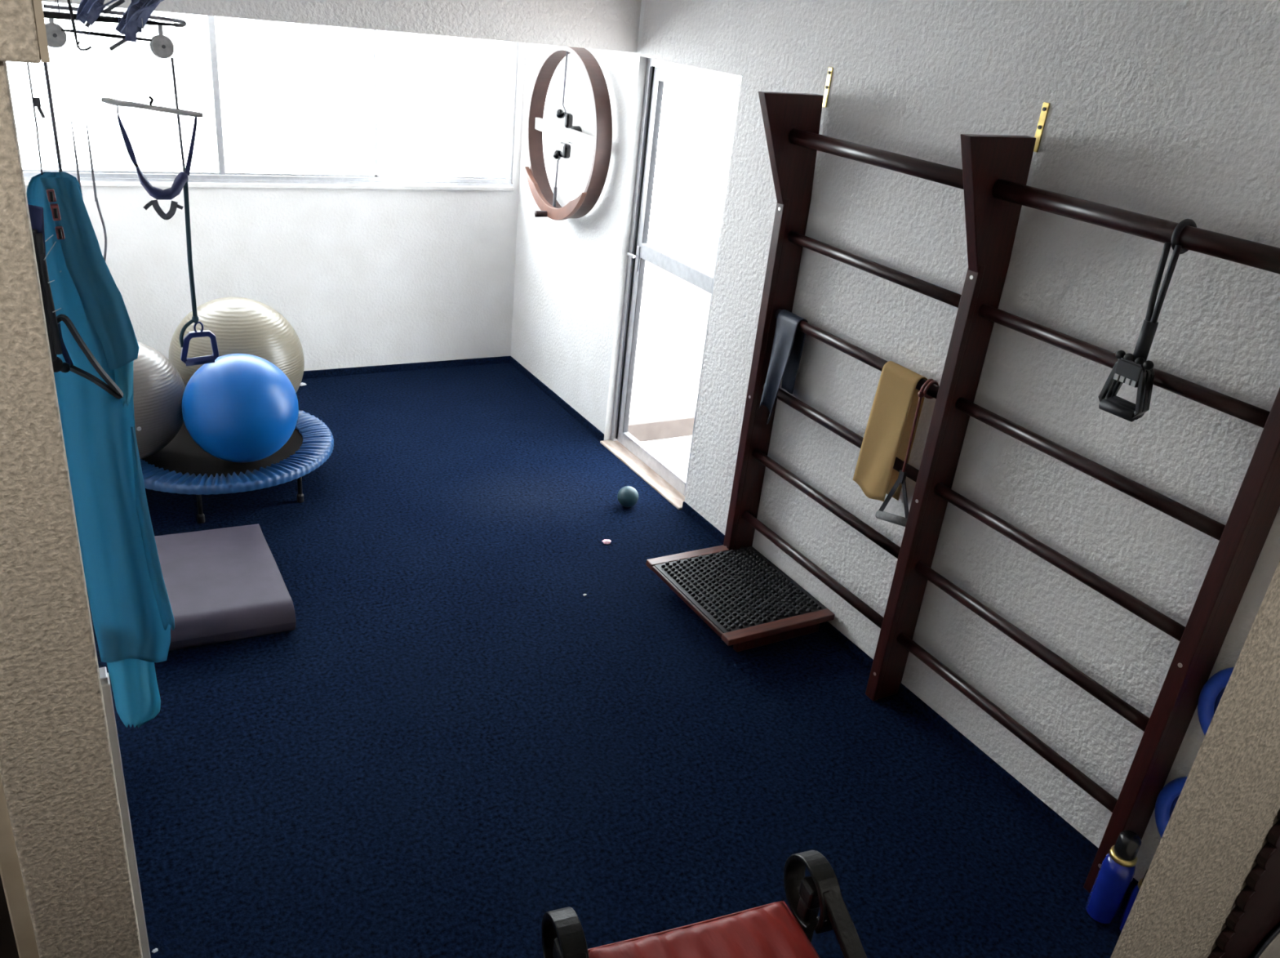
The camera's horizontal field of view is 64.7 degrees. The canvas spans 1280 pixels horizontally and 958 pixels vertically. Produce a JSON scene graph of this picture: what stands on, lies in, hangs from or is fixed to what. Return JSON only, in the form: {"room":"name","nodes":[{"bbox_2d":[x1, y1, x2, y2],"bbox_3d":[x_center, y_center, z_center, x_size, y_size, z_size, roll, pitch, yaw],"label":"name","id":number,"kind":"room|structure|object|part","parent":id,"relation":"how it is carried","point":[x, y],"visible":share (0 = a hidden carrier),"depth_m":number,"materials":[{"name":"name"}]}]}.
{"room":"physiotherapy exercise room","nodes":[
{"label":"physiotherapy exercise room","id":0,"kind":"room"},
{"bbox_2d":[0,61,142,957],"bbox_3d":[-1.179,0.165,1.931,0.194,2.970,0.180,-8,29,-29],"label":"wall","id":1,"kind":"structure","parent":0,"point":[57,772],"depth_m":1.94,"materials":[{"name":"beige paint"}]},
{"bbox_2d":[0,774,39,957],"bbox_3d":[-1.283,0.178,1.879,0.039,2.970,0.130,-8,29,-29],"label":"trim","id":2,"kind":"structure","parent":1,"relation":"attached to","point":[11,873],"depth_m":2.14,"materials":[{"name":"beige paint"}]},
{"bbox_2d":[0,0,40,63],"bbox_3d":[-1.269,-0.869,1.276,0.811,0.572,0.180,-8,29,-29],"label":"trim","id":3,"kind":"structure","parent":1,"relation":"attached to","point":[19,42],"depth_m":1.49,"materials":[{"name":"beige paint"}]},
{"bbox_2d":[32,0,50,62],"bbox_3d":[-0.912,-0.922,1.473,0.012,0.570,0.178,-8,29,-29],"label":"trim","id":4,"kind":"structure","parent":1,"relation":"attached to","point":[37,4],"depth_m":1.51,"materials":[{"name":"beige paint"}]},
{"bbox_2d":[25,42,525,370],"bbox_3d":[-2.126,-1.975,6.141,3.270,3.070,0.160,-8,29,-29],"label":"wall","id":5,"kind":"structure","parent":0,"point":[362,277],"depth_m":6.50,"materials":[{"name":"white paint"}]},
{"bbox_2d":[13,15,518,191],"bbox_3d":[-2.084,-2.337,5.920,2.905,1.222,0.118,-8,29,-29],"label":"window","id":6,"kind":"structure","parent":5,"relation":"in","point":[220,179],"depth_m":6.16,"materials":[{"name":"metal"}]},
{"bbox_3d":[-2.125,-1.782,6.143,2.905,0.025,0.038,-8,29,-29],"label":"sill","id":7,"kind":"part","parent":6,"relation":"part of","materials":[{"name":"white paint"}]},
{"bbox_2d":[302,355,510,377],"bbox_3d":[-2.225,-0.687,6.662,2.950,0.050,0.012,-8,29,-29],"label":"baseboard","id":8,"kind":"structure","parent":5,"relation":"attached to","point":[469,362],"depth_m":6.98,"materials":[{"name":"blue carpet"}]},
{"bbox_2d":[84,362,1131,957],"bbox_3d":[-0.631,1.489,2.613,4.600,0.120,9.600,-8,29,-29],"label":"floor","id":9,"kind":"structure","parent":0,"point":[451,745],"depth_m":3.65,"materials":[{"name":"blue carpet"}]},
{"bbox_2d":[98,666,151,957],"bbox_3d":[-1.282,0.878,2.459,0.081,0.977,0.050,-8,29,-29],"label":"board","id":10,"kind":"object","parent":9,"relation":"on","point":[104,677],"visible":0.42,"depth_m":2.41,"materials":[{"name":"white paint"}]},
{"bbox_2d":[154,524,295,649],"bbox_3d":[-1.831,0.450,4.221,0.594,0.148,0.780,-8,29,-29],"label":"mat","id":11,"kind":"object","parent":9,"relation":"on","point":[225,584],"visible":0.58,"depth_m":4.11,"materials":[{"name":"grey plastic"}]},
{"bbox_2d":[139,409,333,523],"bbox_3d":[-2.163,-0.107,5.233,1.108,0.228,1.108,-6,28,-24],"label":"trampoline","id":12,"kind":"object","parent":9,"relation":"on","point":[182,466],"visible":0.43,"depth_m":4.98,"materials":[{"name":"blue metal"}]},
{"bbox_2d":[133,341,185,458],"bbox_3d":[-2.501,-0.378,4.856,0.590,0.590,0.590,-8,29,-29],"label":"exercise ball","id":13,"kind":"object","parent":12,"relation":"on","point":[158,387],"visible":0.34,"depth_m":4.74,"materials":[{"name":"silver plastic"}]},
{"bbox_3d":[-2.096,0.104,4.802,0.021,0.165,0.022,-8,29,-29],"label":"leg","id":14,"kind":"part","parent":12,"relation":"part of","materials":[{"name":"black metal"}]},
{"bbox_2d":[168,297,304,392],"bbox_3d":[-2.160,-0.634,5.424,0.677,0.677,0.677,-8,29,-29],"label":"exercise ball","id":15,"kind":"object","parent":12,"relation":"on","point":[239,325],"visible":0.51,"depth_m":5.19,"materials":[{"name":"beige plastic"}]},
{"bbox_2d":[182,353,298,462],"bbox_3d":[-1.941,-0.344,4.914,0.529,0.529,0.529,-8,29,-29],"label":"exercise ball","id":16,"kind":"object","parent":12,"relation":"on","point":[237,407],"visible":0.99,"depth_m":4.73,"materials":[{"name":"blue plastic"}]},
{"bbox_3d":[-1.716,0.012,5.089,0.021,0.165,0.022,-8,29,-29],"label":"leg","id":17,"kind":"part","parent":12,"relation":"part of","materials":[{"name":"black metal"}]},
{"bbox_2d":[601,538,611,543],"bbox_3d":[-0.166,0.313,5.063,0.046,0.017,0.039,-8,29,-29],"label":"scrap","id":18,"kind":"object","parent":9,"relation":"on","point":[605,540],"visible":1,"depth_m":5.05,"materials":[{"name":"paper"}]},
{"bbox_2d":[617,485,638,506],"bbox_3d":[-0.065,0.095,5.439,0.114,0.114,0.114,-8,29,-29],"label":"ball","id":19,"kind":"object","parent":9,"relation":"on","point":[628,495],"visible":1,"depth_m":5.40,"materials":[{"name":"rubber"}]},
{"bbox_2d":[541,849,867,957],"bbox_3d":[0.184,1.325,2.328,0.739,0.591,0.603,-4,27,-21],"label":"seat","id":20,"kind":"object","parent":9,"relation":"on","point":[771,930],"visible":1,"depth_m":2.42,"materials":[{"name":"red leather"}]},
{"bbox_3d":[-0.170,1.079,2.295,0.058,0.192,0.192,-4,27,-21],"label":"scroll arm","id":21,"kind":"part","parent":20,"relation":"part of","materials":[{"name":"black paint"}]},
{"bbox_3d":[-0.093,1.177,2.081,0.057,0.125,0.398,-3,27,-19],"label":"arm rail","id":22,"kind":"part","parent":20,"relation":"part of","materials":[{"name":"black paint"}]},
{"bbox_2d":[588,902,818,957],"bbox_3d":[0.208,1.208,2.278,0.536,0.101,0.500,-4,27,-21],"label":"cushion","id":23,"kind":"object","parent":20,"relation":"on","point":[771,930],"depth_m":2.42,"materials":[{"name":"red leather"}]},
{"bbox_3d":[0.432,1.035,2.533,0.058,0.192,0.192,-4,27,-21],"label":"scroll arm","id":24,"kind":"part","parent":20,"relation":"part of","materials":[{"name":"black paint"}]},
{"bbox_3d":[0.534,1.132,2.329,0.057,0.125,0.398,-6,28,-24],"label":"arm rail","id":25,"kind":"part","parent":20,"relation":"part of","materials":[{"name":"black paint"}]},
{"bbox_2d":[645,544,835,651],"bbox_3d":[0.438,0.537,4.596,0.565,0.133,0.700,-8,29,-29],"label":"platform","id":26,"kind":"object","parent":9,"relation":"on","point":[746,599],"visible":1,"depth_m":4.50,"materials":[{"name":"black rubber"}]},
{"bbox_2d":[1085,830,1141,924],"bbox_3d":[1.475,1.231,3.134,0.092,0.330,0.092,-8,29,-29],"label":"bottle","id":27,"kind":"object","parent":9,"relation":"on","point":[1116,873],"visible":1,"depth_m":3.10,"materials":[{"name":"blue metal"}]},
{"bbox_2d":[1118,867,1148,932],"bbox_3d":[1.549,1.301,3.096,0.088,0.250,0.088,-8,29,-29],"label":"bottle","id":28,"kind":"object","parent":9,"relation":"on","point":[1135,889],"visible":0.13,"depth_m":3.10,"materials":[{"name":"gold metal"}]},
{"bbox_2d":[511,0,1279,880],"bbox_3d":[1.548,-0.174,3.188,0.160,3.070,9.760,-8,29,-29],"label":"wall","id":29,"kind":"structure","parent":0,"point":[1165,109],"depth_m":3.53,"materials":[{"name":"white paint"}]},
{"bbox_2d":[41,0,641,52],"bbox_3d":[-1.311,-2.380,4.550,2.950,0.630,0.180,-8,29,-29],"label":"ceiling","id":30,"kind":"structure","parent":29,"relation":"attached to","point":[601,24],"depth_m":4.83,"materials":[{"name":"white paint"}]},
{"bbox_2d":[524,45,612,220],"bbox_3d":[-0.465,-2.026,5.955,0.226,0.979,0.964,-8,29,-29],"label":"wheel","id":31,"kind":"object","parent":29,"relation":"attached to","point":[545,199],"visible":0.99,"depth_m":5.91,"materials":[{"name":"brown wood"}]},
{"bbox_3d":[-0.490,-1.917,5.973,0.052,0.052,0.052,-8,29,-29],"label":"knob","id":32,"kind":"part","parent":31,"relation":"part of","materials":[{"name":"black plastic"}]},
{"bbox_3d":[-0.466,-2.124,5.875,0.052,0.052,0.052,-8,29,-29],"label":"knob","id":33,"kind":"part","parent":31,"relation":"part of","materials":[{"name":"black plastic"}]},
{"bbox_2d":[627,409,695,441],"bbox_3d":[0.612,-0.409,6.778,1.777,0.125,0.120,-8,29,-29],"label":"trim","id":34,"kind":"structure","parent":29,"relation":"attached to","point":[679,424],"depth_m":6.47,"materials":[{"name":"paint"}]},
{"bbox_2d":[600,57,742,509],"bbox_3d":[0.169,-0.979,5.452,0.190,2.323,0.948,-8,29,-29],"label":"door","id":35,"kind":"structure","parent":29,"relation":"in","point":[659,474],"depth_m":5.59,"materials":[{"name":"white metal"}]},
{"bbox_3d":[-0.041,-1.266,5.711,0.034,0.018,0.075,-8,29,-29],"label":"handle","id":36,"kind":"part","parent":35,"relation":"part of","materials":[{"name":"metal"}]},
{"bbox_3d":[-0.015,-1.246,5.709,0.006,0.140,0.030,-8,29,-29],"label":"lock plate","id":37,"kind":"part","parent":35,"relation":"part of","materials":[{"name":"metal"}]},
{"bbox_3d":[0.085,-0.097,5.876,0.035,0.080,0.736,-8,29,-29],"label":"rail","id":38,"kind":"part","parent":35,"relation":"part of","materials":[{"name":"metal"}]},
{"bbox_3d":[0.201,-1.130,5.390,0.035,0.085,0.736,-8,29,-29],"label":"rail","id":39,"kind":"part","parent":35,"relation":"part of","materials":[{"name":"metal"}]},
{"bbox_3d":[0.294,-1.961,5.000,0.035,0.060,0.736,-8,29,-29],"label":"rail","id":40,"kind":"part","parent":35,"relation":"part of","materials":[{"name":"metal"}]},
{"bbox_2d":[509,355,1138,892],"bbox_3d":[0.431,0.312,5.170,0.012,0.050,5.688,-8,29,-29],"label":"baseboard","id":41,"kind":"structure","parent":29,"relation":"attached to","point":[1024,793],"depth_m":3.96,"materials":[{"name":"blue carpet"}]},
{"bbox_2d":[723,66,1279,892],"bbox_3d":[1.035,-0.142,3.623,0.323,2.300,2.228,-8,29,-29],"label":"wall bars","id":42,"kind":"object","parent":29,"relation":"attached to","point":[993,178],"visible":0.91,"depth_m":3.40,"materials":[{"name":"brown wood"}]},
{"bbox_2d":[759,309,808,423],"bbox_3d":[0.614,-0.484,4.424,0.117,0.488,0.146,-8,29,-29],"label":"band","id":43,"kind":"object","parent":42,"relation":"hanging from","point":[788,341],"visible":0.98,"depth_m":4.39,"materials":[{"name":"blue rubber"}]},
{"bbox_3d":[0.758,-1.581,4.078,0.005,0.150,0.024,-8,29,-29],"label":"wall plate","id":44,"kind":"part","parent":42,"relation":"part of","materials":[{"name":"gold metal"}]},
{"bbox_2d":[853,360,927,501],"bbox_3d":[0.960,-0.174,3.901,0.087,0.532,0.198,-8,29,-29],"label":"band","id":45,"kind":"object","parent":42,"relation":"hanging from","point":[886,436],"visible":0.95,"depth_m":3.88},
{"bbox_2d":[875,378,938,526],"bbox_3d":[1.030,-0.089,3.805,0.090,0.603,0.172,-8,29,-29],"label":"tube","id":46,"kind":"object","parent":42,"relation":"hanging from","point":[880,513],"visible":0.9,"depth_m":3.83,"materials":[{"name":"black"}]},
{"bbox_3d":[1.285,-1.127,3.239,0.005,0.150,0.024,-8,29,-29],"label":"wall plate","id":47,"kind":"part","parent":42,"relation":"part of","materials":[{"name":"gold metal"}]},
{"bbox_2d":[1097,218,1196,422],"bbox_3d":[1.437,-0.439,2.811,0.119,0.560,0.137,-8,29,-29],"label":"strap","id":48,"kind":"object","parent":42,"relation":"hanging from","point":[1133,370],"visible":0.96,"depth_m":2.83,"materials":[{"name":"black rubber"},{"name":"black plastic"}]},
{"bbox_3d":[1.380,-0.261,2.872,0.014,0.156,0.137,-8,29,-29],"label":"handle","id":49,"kind":"part","parent":48,"relation":"part of","materials":[{"name":"black plastic"}]},
{"bbox_3d":[1.382,-0.300,2.855,0.016,0.062,0.080,-8,29,-29],"label":"handle plate","id":50,"kind":"part","parent":48,"relation":"part of","materials":[{"name":"black plastic"}]},
{"bbox_3d":[1.402,-0.264,2.886,0.014,0.149,0.131,-8,29,-29],"label":"handle","id":51,"kind":"part","parent":48,"relation":"part of","materials":[{"name":"black plastic"}]},
{"bbox_3d":[1.419,-0.266,2.900,0.014,0.143,0.125,-8,29,-29],"label":"handle","id":52,"kind":"part","parent":48,"relation":"part of","materials":[{"name":"black plastic"}]},
{"bbox_2d":[1154,776,1187,837],"bbox_3d":[1.676,1.036,3.019,0.085,0.300,0.280,-8,29,-29],"label":"ring","id":53,"kind":"object","parent":29,"relation":"hanging from","point":[1167,797],"visible":0.23,"depth_m":3.09,"materials":[{"name":"blue plastic"}]},
{"bbox_2d":[1197,666,1234,734],"bbox_3d":[1.716,0.675,2.850,0.085,0.300,0.280,-8,29,-29],"label":"ring","id":54,"kind":"object","parent":29,"relation":"hanging from","point":[1211,692],"visible":0.26,"depth_m":2.92,"materials":[{"name":"blue plastic"}]},
{"bbox_2d":[1110,560,1279,957],"bbox_3d":[1.509,0.365,2.149,1.038,2.970,0.050,-8,29,-29],"label":"wall","id":55,"kind":"structure","parent":0,"point":[1225,810],"depth_m":2.11,"materials":[{"name":"beige paint"}]},
{"bbox_2d":[1208,809,1279,957],"bbox_3d":[1.639,1.038,2.537,0.504,1.010,0.038,-8,29,-29],"label":"frame","id":56,"kind":"object","parent":55,"relation":"attached to","point":[1252,930],"visible":1,"depth_m":2.45,"materials":[{"name":"red wood"}]},
{"bbox_3d":[-0.317,-1.080,1.526,4.760,0.450,9.760,-8,29,-29],"label":"ceiling","id":57,"kind":"structure","parent":0,"visible":0},
{"bbox_2d":[31,62,45,118],"bbox_3d":[-2.857,-2.130,4.705,0.042,0.854,0.035,-8,29,-29],"label":"wall hook","id":58,"kind":"object","parent":57,"relation":"hanging from","point":[37,100],"visible":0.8,"depth_m":4.85,"materials":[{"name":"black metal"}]},
{"bbox_3d":[-2.861,-2.174,4.688,0.003,0.761,0.003,-8,29,-29],"label":"cord","id":59,"kind":"part","parent":58,"relation":"part of","materials":[{"name":"plastic"}]},
{"bbox_2d":[55,0,81,190],"bbox_3d":[-1.998,-1.451,3.543,0.060,1.589,0.008,-8,29,-29],"label":"rope","id":60,"kind":"object","parent":57,"relation":"hanging from","point":[74,145],"visible":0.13,"depth_m":3.65,"materials":[{"name":"black fabric"}]},
{"bbox_2d":[66,0,92,50],"bbox_3d":[-1.534,-1.509,2.699,0.048,0.677,0.008,-8,29,-29],"label":"rope","id":61,"kind":"object","parent":57,"relation":"hanging from","point":[68,2],"visible":1,"depth_m":2.81,"materials":[{"name":"black"}]},
{"bbox_3d":[-1.548,-1.513,2.688,0.014,0.663,0.008,-8,29,-29],"label":"cord","id":62,"kind":"part","parent":61,"relation":"part of","materials":[{"name":"black plastic"}]},
{"bbox_2d":[71,0,106,260],"bbox_3d":[-1.978,-1.454,3.554,0.048,1.588,0.008,-8,29,-29],"label":"rope","id":63,"kind":"object","parent":57,"relation":"hanging from","point":[89,145],"visible":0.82,"depth_m":3.73,"materials":[{"name":"black fabric"}]},
{"bbox_2d":[26,62,174,727],"bbox_3d":[-1.519,-0.385,2.808,0.245,2.791,0.155,-8,29,-29],"label":"hanging cloth","id":64,"kind":"object","parent":57,"relation":"hanging from","point":[133,619],"visible":0.93,"depth_m":2.96,"materials":[{"name":"blue fabric"}]},
{"bbox_3d":[-1.492,-1.213,2.405,0.011,0.952,0.004,-8,29,-29],"label":"cord","id":65,"kind":"part","parent":64,"relation":"part of","materials":[{"name":"black fabric"}]},
{"bbox_3d":[-1.458,-1.212,2.426,0.010,0.965,0.008,-8,29,-29],"label":"cord","id":66,"kind":"part","parent":64,"relation":"part of","materials":[{"name":"black fabric"}]},
{"bbox_2d":[27,188,123,399],"bbox_3d":[-1.483,-0.467,2.642,0.180,0.568,0.059,-8,29,-29],"label":"tube","id":67,"kind":"object","parent":64,"relation":"hanging from","point":[57,346],"visible":0.77,"depth_m":2.63,"materials":[{"name":"black rubber"},{"name":"dark red plastic"}]},
{"bbox_3d":[-1.557,-0.305,2.686,0.040,0.044,0.040,-8,29,-29],"label":"knob","id":68,"kind":"part","parent":67,"relation":"part of","materials":[{"name":"black metal"}]},
{"bbox_3d":[-1.539,-0.298,2.701,0.028,0.028,0.028,-8,29,-29],"label":"knob","id":69,"kind":"part","parent":67,"relation":"part of","materials":[{"name":"black metal"}]},
{"bbox_2d":[43,0,186,58],"bbox_3d":[-1.552,-1.595,2.891,0.406,0.687,0.326,-8,29,-29],"label":"rack","id":70,"kind":"object","parent":57,"relation":"hanging from","point":[162,46],"visible":0.8,"depth_m":2.93,"materials":[{"name":"black metal"}]},
{"bbox_3d":[-1.524,-1.272,2.898,0.238,0.015,0.010,-8,29,-29],"label":"cross cord","id":71,"kind":"part","parent":70,"relation":"part of","materials":[{"name":"black metal"}]},
{"bbox_3d":[-1.526,-1.309,2.877,0.365,0.020,0.020,-8,29,-29],"label":"rod","id":72,"kind":"part","parent":70,"relation":"part of","materials":[{"name":"black metal"}]},
{"bbox_2d":[68,0,164,51],"bbox_3d":[-1.462,-1.330,2.862,0.286,0.225,0.067,-8,29,-29],"label":"bundle","id":73,"kind":"object","parent":70,"relation":"hanging from","point":[88,11],"visible":1,"depth_m":2.86,"materials":[{"name":"blue fabric"}]},
{"bbox_2d":[170,57,218,366],"bbox_3d":[-1.433,-0.817,3.201,0.119,0.964,0.027,-8,29,-29],"label":"rope","id":74,"kind":"object","parent":70,"relation":"hanging from","point":[184,343],"visible":0.99,"depth_m":3.32,"materials":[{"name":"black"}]},
{"bbox_3d":[-1.403,-1.091,3.072,0.015,0.355,0.008,-8,29,-29],"label":"thin cord","id":75,"kind":"part","parent":74,"relation":"part of","materials":[{"name":"black fabric"}]},
{"bbox_3d":[-1.476,-0.439,3.379,0.119,0.114,0.020,-8,29,-29],"label":"handle","id":76,"kind":"part","parent":74,"relation":"part of","materials":[{"name":"blue plastic"}]},
{"bbox_2d":[101,5,203,117],"bbox_3d":[-1.402,-1.459,2.822,0.271,0.844,0.017,-8,29,-29],"label":"bar","id":77,"kind":"object","parent":57,"relation":"hanging from","point":[108,100],"visible":1,"depth_m":2.98,"materials":[{"name":"black metal"}]},
{"bbox_3d":[-1.405,-1.482,2.808,0.003,0.791,0.002,-8,29,-29],"label":"cord","id":78,"kind":"part","parent":77,"relation":"part of","materials":[{"name":"plastic"}]},
{"bbox_2d":[116,106,197,219],"bbox_3d":[-1.438,-0.947,3.045,0.217,0.339,0.058,-8,29,-29],"label":"sling","id":79,"kind":"object","parent":77,"relation":"hanging from","point":[181,179],"visible":1,"depth_m":3.07,"materials":[{"name":"blue fabric"}]},
{"bbox_3d":[-1.967,0.275,1.508,1.530,2.970,0.120,-8,29,-29],"label":"wall","id":80,"kind":"structure","parent":0,"visible":0},
{"bbox_2d":[0,874,19,957],"bbox_3d":[-1.723,0.521,1.788,0.899,2.100,0.050,-8,29,-29],"label":"door","id":81,"kind":"structure","parent":80,"relation":"in","point":[8,948],"depth_m":2.23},
{"label":"outside","id":82,"kind":"structure","parent":0,"visible":0},
{"bbox_2d":[629,256,715,478],"bbox_3d":[1.331,-0.589,7.659,3.840,0.150,8.000,-8,29,-29],"label":"wall","id":83,"kind":"structure","parent":82,"point":[674,311],"depth_m":8.19,"materials":[{"name":"paint"}]}
]}

